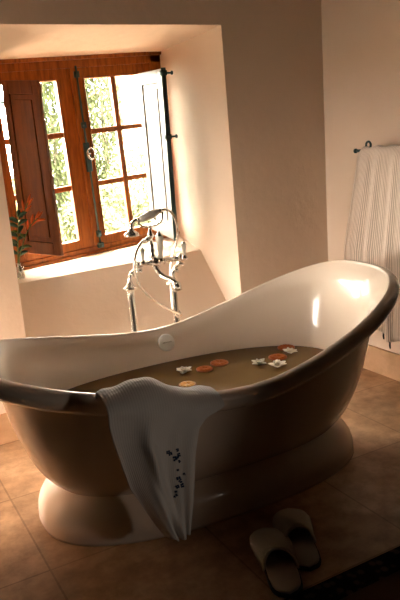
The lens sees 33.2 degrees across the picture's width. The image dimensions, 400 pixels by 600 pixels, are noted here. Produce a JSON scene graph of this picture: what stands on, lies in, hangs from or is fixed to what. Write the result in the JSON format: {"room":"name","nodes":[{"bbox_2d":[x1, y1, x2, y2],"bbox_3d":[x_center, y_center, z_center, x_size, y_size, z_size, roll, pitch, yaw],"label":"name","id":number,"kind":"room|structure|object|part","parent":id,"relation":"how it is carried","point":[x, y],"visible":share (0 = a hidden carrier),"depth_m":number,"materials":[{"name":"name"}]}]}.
{"room":"bathroom","nodes":[
{"label":"bathroom","id":0,"kind":"room"},
{"bbox_2d":[88,75,146,198],"bbox_3d":[-0.455,-5.249,20.534,6.364,4.197,3.784,-11,15,-27],"label":"sky","id":1,"kind":"structure","parent":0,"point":[130,104],"depth_m":18.00,"materials":[{"name":"white"}]},
{"bbox_2d":[0,0,327,413],"bbox_3d":[-1.169,-0.689,3.101,3.784,2.623,0.791,-11,15,-27],"label":"wall","id":2,"kind":"structure","parent":0,"point":[245,90],"depth_m":3.45,"materials":[{"name":"paint"}]},
{"bbox_2d":[0,413,18,444],"bbox_3d":[-0.892,0.585,3.043,3.768,0.142,0.016,-11,15,-27],"label":"baseboard","id":3,"kind":"structure","parent":2,"relation":"attached to","point":[7,433],"depth_m":3.04,"materials":[{"name":"stone"}]},
{"bbox_2d":[17,272,24,277],"bbox_3d":[-0.893,-0.145,3.321,0.048,0.081,0.048,-11,15,-27],"label":"glass bottle","id":4,"kind":"object","parent":2,"relation":"on","point":[21,274],"visible":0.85,"depth_m":3.31,"materials":[{"name":"clear glass"}]},
{"bbox_2d":[9,210,27,272],"bbox_3d":[-0.889,-0.276,3.287,0.119,0.330,0.031,-11,15,-27],"label":"leafy sprig","id":5,"kind":"object","parent":4,"relation":"in","point":[19,214],"visible":0.83,"depth_m":3.27,"materials":[{"name":"green plant"}]},
{"bbox_3d":[-0.886,-0.260,3.290,0.038,0.298,0.006,-1,14,11],"label":"stem","id":6,"kind":"part","parent":5,"relation":"part of","materials":[{"name":"green plant"}]},
{"bbox_2d":[11,194,32,271],"bbox_3d":[-0.868,-0.318,3.305,0.137,0.400,0.009,-11,15,-27],"label":"stem","id":7,"kind":"object","parent":4,"relation":"in","point":[29,201],"visible":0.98,"depth_m":3.29,"materials":[{"name":"green"}]},
{"bbox_3d":[-0.870,-0.297,3.307,0.094,0.359,0.007,-11,15,-27],"label":"stem","id":8,"kind":"part","parent":7,"relation":"part of","materials":[{"name":"green plant"}]},
{"bbox_2d":[19,211,45,271],"bbox_3d":[-0.826,-0.276,3.302,0.158,0.315,0.024,-7,14,-13],"label":"stem","id":9,"kind":"object","parent":4,"relation":"in","point":[38,215],"visible":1,"depth_m":3.28,"materials":[{"name":"green"}]},
{"bbox_3d":[-0.843,-0.258,3.300,0.122,0.282,0.015,-6,14,-8],"label":"stem","id":10,"kind":"part","parent":9,"relation":"part of","materials":[{"name":"green plant"}]},
{"bbox_2d":[0,51,179,271],"bbox_3d":[-0.539,-0.715,3.432,1.091,1.120,0.497,-11,15,-27],"label":"window","id":11,"kind":"structure","parent":2,"relation":"in","point":[20,79],"depth_m":3.48,"materials":[{"name":"brown wood"}]},
{"bbox_3d":[-0.829,-0.643,3.305,0.164,0.729,0.023,4,16,29],"label":"raised panel","id":12,"kind":"part","parent":11,"relation":"part of","materials":[{"name":"brown wood"}]},
{"bbox_2d":[1,80,63,255],"bbox_3d":[-0.829,-0.644,3.305,0.250,0.862,0.034,4,16,30],"label":"shutter","id":13,"kind":"object","parent":11,"relation":"attached to","point":[22,101],"depth_m":3.29,"materials":[{"name":"brown wood"}]},
{"bbox_3d":[-0.827,-0.697,3.494,0.488,0.974,0.050,-11,15,-27],"label":"sash","id":14,"kind":"part","parent":11,"relation":"part of","materials":[{"name":"brown wood"}]},
{"bbox_3d":[-0.599,-0.762,3.574,0.039,0.154,0.022,-11,15,-27],"label":"lock plate","id":15,"kind":"part","parent":11,"relation":"part of","materials":[{"name":"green metal"}]},
{"bbox_3d":[-0.579,-0.777,3.556,0.049,0.066,0.025,-11,15,-27],"label":"ring pull","id":16,"kind":"part","parent":11,"relation":"part of","materials":[{"name":"silver metal"}]},
{"bbox_3d":[-0.431,-0.803,3.695,0.480,0.957,0.050,-11,15,-27],"label":"sash","id":17,"kind":"part","parent":11,"relation":"part of","materials":[{"name":"brown wood"}]},
{"bbox_2d":[137,69,173,239],"bbox_3d":[-0.226,-0.766,3.541,0.031,0.862,0.368,-10,15,-21],"label":"shutter","id":18,"kind":"object","parent":11,"relation":"attached to","point":[152,85],"depth_m":3.49,"materials":[{"name":"grey paint"}]},
{"bbox_3d":[-0.225,-0.766,3.541,0.021,0.729,0.243,-10,15,-22],"label":"raised panel","id":19,"kind":"part","parent":11,"relation":"part of","materials":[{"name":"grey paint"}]},
{"bbox_2d":[0,368,399,599],"bbox_3d":[0.051,1.034,1.429,4.128,0.103,5.487,-11,15,-27],"label":"floor","id":20,"kind":"structure","parent":0,"point":[354,513],"depth_m":2.21,"materials":[{"name":"tile"}]},
{"bbox_2d":[123,212,187,331],"bbox_3d":[-0.178,0.105,3.002,0.281,0.990,0.190,-2,14,7],"label":"tap","id":21,"kind":"object","parent":20,"relation":"on","point":[155,261],"visible":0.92,"depth_m":2.91,"materials":[{"name":"silver metal"}]},
{"bbox_3d":[-0.246,-0.196,2.873,0.023,0.051,0.023,-11,15,-27],"label":"porcelain lever","id":22,"kind":"part","parent":21,"relation":"part of","materials":[{"name":"white ceramic"}]},
{"bbox_2d":[124,208,181,315],"bbox_3d":[-0.196,-0.150,2.944,0.268,0.499,0.082,-14,17,-35],"label":"shower","id":23,"kind":"object","parent":21,"relation":"on","point":[151,214],"visible":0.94,"depth_m":2.87,"materials":[{"name":"silver metal"}]},
{"bbox_3d":[-0.221,-0.362,2.879,0.106,0.049,0.038,-11,15,-27],"label":"shower handle","id":24,"kind":"part","parent":23,"relation":"part of","materials":[{"name":"white ceramic"}]},
{"bbox_3d":[-0.173,-0.232,2.907,0.035,0.099,0.035,-11,15,-27],"label":"porcelain lever","id":25,"kind":"part","parent":21,"relation":"part of","materials":[{"name":"white ceramic"}]},
{"bbox_3d":[-0.151,-0.106,2.898,0.129,0.091,0.033,6,17,36],"label":"spout","id":26,"kind":"part","parent":21,"relation":"part of","materials":[{"name":"silver metal"}]},
{"bbox_2d":[172,282,181,291],"bbox_3d":[-0.099,-0.056,2.876,0.041,0.044,0.044,-11,15,-27],"label":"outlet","id":27,"kind":"object","parent":21,"relation":"attached to","point":[176,286],"depth_m":2.86,"materials":[{"name":"silver metal"}]},
{"bbox_3d":[-0.070,-0.226,2.966,0.023,0.055,0.023,-11,15,-27],"label":"porcelain lever","id":28,"kind":"part","parent":21,"relation":"part of","materials":[{"name":"white ceramic"}]},
{"bbox_2d":[0,260,398,545],"bbox_3d":[-0.004,0.332,2.559,1.671,0.733,0.892,-11,15,-27],"label":"bathtub","id":29,"kind":"object","parent":20,"relation":"on","point":[275,439],"visible":0.83,"depth_m":2.39,"materials":[{"name":"beige ceramic"}]},
{"bbox_2d":[95,377,224,540],"bbox_3d":[-0.125,0.466,2.062,0.374,0.516,0.280,-11,15,-27],"label":"towel","id":30,"kind":"object","parent":29,"relation":"on","point":[154,425],"visible":0.97,"depth_m":1.95,"materials":[{"name":"white fabric"}]},
{"bbox_3d":[-0.143,0.181,2.856,0.074,0.071,0.036,-11,15,-27],"label":"overflow plate","id":31,"kind":"part","parent":29,"relation":"part of","materials":[{"name":"silver metal"}]},
{"bbox_2d":[65,346,322,392],"bbox_3d":[-0.009,0.351,2.561,1.306,0.034,0.714,-11,15,-27],"label":"water","id":32,"kind":"object","parent":29,"relation":"in","point":[240,371],"visible":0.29,"depth_m":2.73,"materials":[{"name":"brown liquid"}]},
{"bbox_2d":[176,366,190,373],"bbox_3d":[-0.067,0.283,2.727,0.068,0.024,0.064,-11,15,-27],"label":"blossom","id":33,"kind":"object","parent":32,"relation":"on","point":[181,369],"visible":1,"depth_m":2.73,"materials":[{"name":"beige plant"}]},
{"bbox_2d":[179,381,195,386],"bbox_3d":[-0.049,0.326,2.589,0.068,0.009,0.068,2,15,24],"label":"slice","id":34,"kind":"object","parent":32,"relation":"on","point":[184,383],"visible":0.87,"depth_m":2.58,"materials":[{"name":"brown food"}]},
{"bbox_2d":[196,365,212,371],"bbox_3d":[0.019,0.283,2.749,0.068,0.009,0.068,-14,17,-35],"label":"slice","id":35,"kind":"object","parent":32,"relation":"on","point":[205,368],"visible":1,"depth_m":2.74,"materials":[{"name":"brown food"}]},
{"bbox_2d":[210,359,228,365],"bbox_3d":[0.081,0.263,2.810,0.077,0.009,0.077,8,18,42],"label":"slice","id":36,"kind":"object","parent":32,"relation":"on","point":[219,362],"visible":1,"depth_m":2.80,"materials":[{"name":"brown food"}]},
{"bbox_2d":[251,358,265,364],"bbox_3d":[0.241,0.255,2.753,0.064,0.023,0.058,-11,15,-27],"label":"blossom","id":37,"kind":"object","parent":32,"relation":"on","point":[260,361],"visible":1,"depth_m":2.76,"materials":[{"name":"beige plant"}]},
{"bbox_2d":[268,353,286,360],"bbox_3d":[0.328,0.241,2.829,0.079,0.009,0.079,4,16,30],"label":"slice","id":38,"kind":"object","parent":32,"relation":"on","point":[278,356],"visible":0.97,"depth_m":2.82,"materials":[{"name":"brown food"}]},
{"bbox_2d":[268,359,286,366],"bbox_3d":[0.314,0.257,2.714,0.077,0.026,0.070,-11,15,-27],"label":"blossom","id":39,"kind":"object","parent":32,"relation":"on","point":[277,363],"visible":1,"depth_m":2.71,"materials":[{"name":"beige plant"}]},
{"bbox_2d":[277,344,294,350],"bbox_3d":[0.379,0.208,2.946,0.077,0.009,0.077,-13,16,-31],"label":"slice","id":40,"kind":"object","parent":32,"relation":"on","point":[284,346],"visible":0.86,"depth_m":2.94,"materials":[{"name":"brown food"}]},
{"bbox_2d":[283,347,296,352],"bbox_3d":[0.385,0.215,2.870,0.069,0.023,0.066,-11,15,-27],"label":"blossom","id":41,"kind":"object","parent":32,"relation":"on","point":[288,350],"visible":1,"depth_m":2.87,"materials":[{"name":"beige plant"}]},
{"bbox_2d":[250,527,302,597],"bbox_3d":[0.242,0.780,2.059,0.131,0.064,0.336,-7,14,-11],"label":"slipper","id":42,"kind":"object","parent":20,"relation":"on","point":[274,551],"visible":0.97,"depth_m":2.03,"materials":[{"name":"white fabric"}]},
{"bbox_3d":[0.242,0.782,2.030,0.112,0.055,0.042,-4,14,1],"label":"opening trim","id":43,"kind":"part","parent":42,"relation":"part of","materials":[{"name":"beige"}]},
{"bbox_2d":[272,508,320,570],"bbox_3d":[0.306,0.750,2.164,0.131,0.064,0.328,-4,14,1],"label":"slipper","id":44,"kind":"object","parent":20,"relation":"on","point":[296,524],"visible":0.85,"depth_m":2.15,"materials":[{"name":"white fabric"}]},
{"bbox_3d":[0.311,0.751,2.137,0.112,0.055,0.041,-7,14,-10],"label":"opening trim","id":45,"kind":"part","parent":44,"relation":"part of","materials":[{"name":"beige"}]},
{"bbox_2d":[284,546,399,599],"bbox_3d":[1.021,0.836,1.713,1.591,0.007,1.062,-11,15,-27],"label":"rug","id":46,"kind":"object","parent":20,"relation":"on","point":[377,578],"visible":1,"depth_m":1.94,"materials":[{"name":"black fabric"}]},
{"bbox_2d":[321,0,399,353],"bbox_3d":[0.906,-0.910,3.384,0.172,2.623,2.236,-11,15,-27],"label":"wall","id":47,"kind":"structure","parent":0,"point":[361,38],"depth_m":3.38,"materials":[{"name":"paint"}]},
{"bbox_2d":[353,140,371,152],"bbox_3d":[0.991,-0.662,2.948,0.166,0.105,0.804,-11,15,-27],"label":"towel rail","id":48,"kind":"object","parent":47,"relation":"attached to","point":[368,141],"visible":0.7,"depth_m":3.16,"materials":[{"name":"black metal"}]},
{"bbox_2d":[344,145,399,348],"bbox_3d":[0.936,-0.223,3.041,0.096,0.946,0.823,-11,15,-27],"label":"hanging towel","id":49,"kind":"object","parent":48,"relation":"hanging from","point":[373,226],"visible":0.76,"depth_m":3.14,"materials":[{"name":"fabric"}]},
{"bbox_3d":[2.226,-0.438,1.041,0.172,2.623,3.225,-11,15,-27],"label":"wall","id":50,"kind":"structure","parent":0,"visible":0},
{"bbox_2d":[363,344,399,380],"bbox_3d":[1.846,0.642,1.977,0.016,0.142,4.482,-11,15,-27],"label":"baseboard","id":51,"kind":"structure","parent":50,"relation":"attached to","point":[381,361],"depth_m":3.53,"materials":[{"name":"stone"}]},
{"label":"outside","id":52,"kind":"structure","parent":0,"visible":0},
{"bbox_3d":[-0.678,-2.660,19.125,51.600,0.129,68.800,-11,15,-27],"label":"ground","id":53,"kind":"structure","parent":52,"visible":0},
{"bbox_2d":[11,175,63,237],"bbox_3d":[-2.332,-0.812,8.457,1.233,1.543,1.234,-11,15,-27],"label":"bush","id":54,"kind":"object","parent":53,"relation":"on","point":[12,176],"visible":0.02,"depth_m":8.22,"materials":[{"name":"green plant"}]},
{"bbox_2d":[40,81,69,229],"bbox_3d":[-2.724,-3.422,12.198,0.707,4.899,0.727,-4,14,2],"label":"cypress tree","id":55,"kind":"object","parent":53,"relation":"on","point":[60,177],"visible":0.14,"depth_m":12.15,"materials":[{"name":"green plant"}]},
{"bbox_2d":[61,202,127,242],"bbox_3d":[-1.114,-0.497,7.491,1.012,1.214,0.983,-11,15,-27],"label":"bush","id":56,"kind":"object","parent":53,"relation":"on","point":[112,221],"visible":0.12,"depth_m":7.30,"materials":[{"name":"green plant"}]},
{"bbox_2d":[58,179,137,236],"bbox_3d":[-1.342,-1.042,9.451,1.374,1.381,1.410,-11,15,-27],"label":"bush","id":57,"kind":"object","parent":53,"relation":"on","point":[115,197],"visible":0.16,"depth_m":9.15,"materials":[{"name":"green plant"}]},
{"bbox_2d":[84,76,125,179],"bbox_3d":[-1.835,-3.760,12.244,0.838,5.405,0.824,-11,15,-27],"label":"cypress tree","id":58,"kind":"object","parent":53,"relation":"on","point":[93,102],"visible":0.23,"depth_m":12.16,"materials":[{"name":"green plant"}]},
{"bbox_2d":[106,140,147,211],"bbox_3d":[-0.920,-1.711,11.090,1.511,1.847,1.520,-11,15,-27],"label":"bush","id":59,"kind":"object","parent":53,"relation":"on","point":[140,155],"visible":0.19,"depth_m":10.71,"materials":[{"name":"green plant"}]},
{"bbox_2d":[125,190,150,226],"bbox_3d":[-0.481,-0.796,8.327,0.980,1.311,0.999,-11,15,-27],"label":"bush","id":60,"kind":"object","parent":53,"relation":"on","point":[142,206],"visible":0.07,"depth_m":8.11,"materials":[{"name":"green plant"}]}
]}

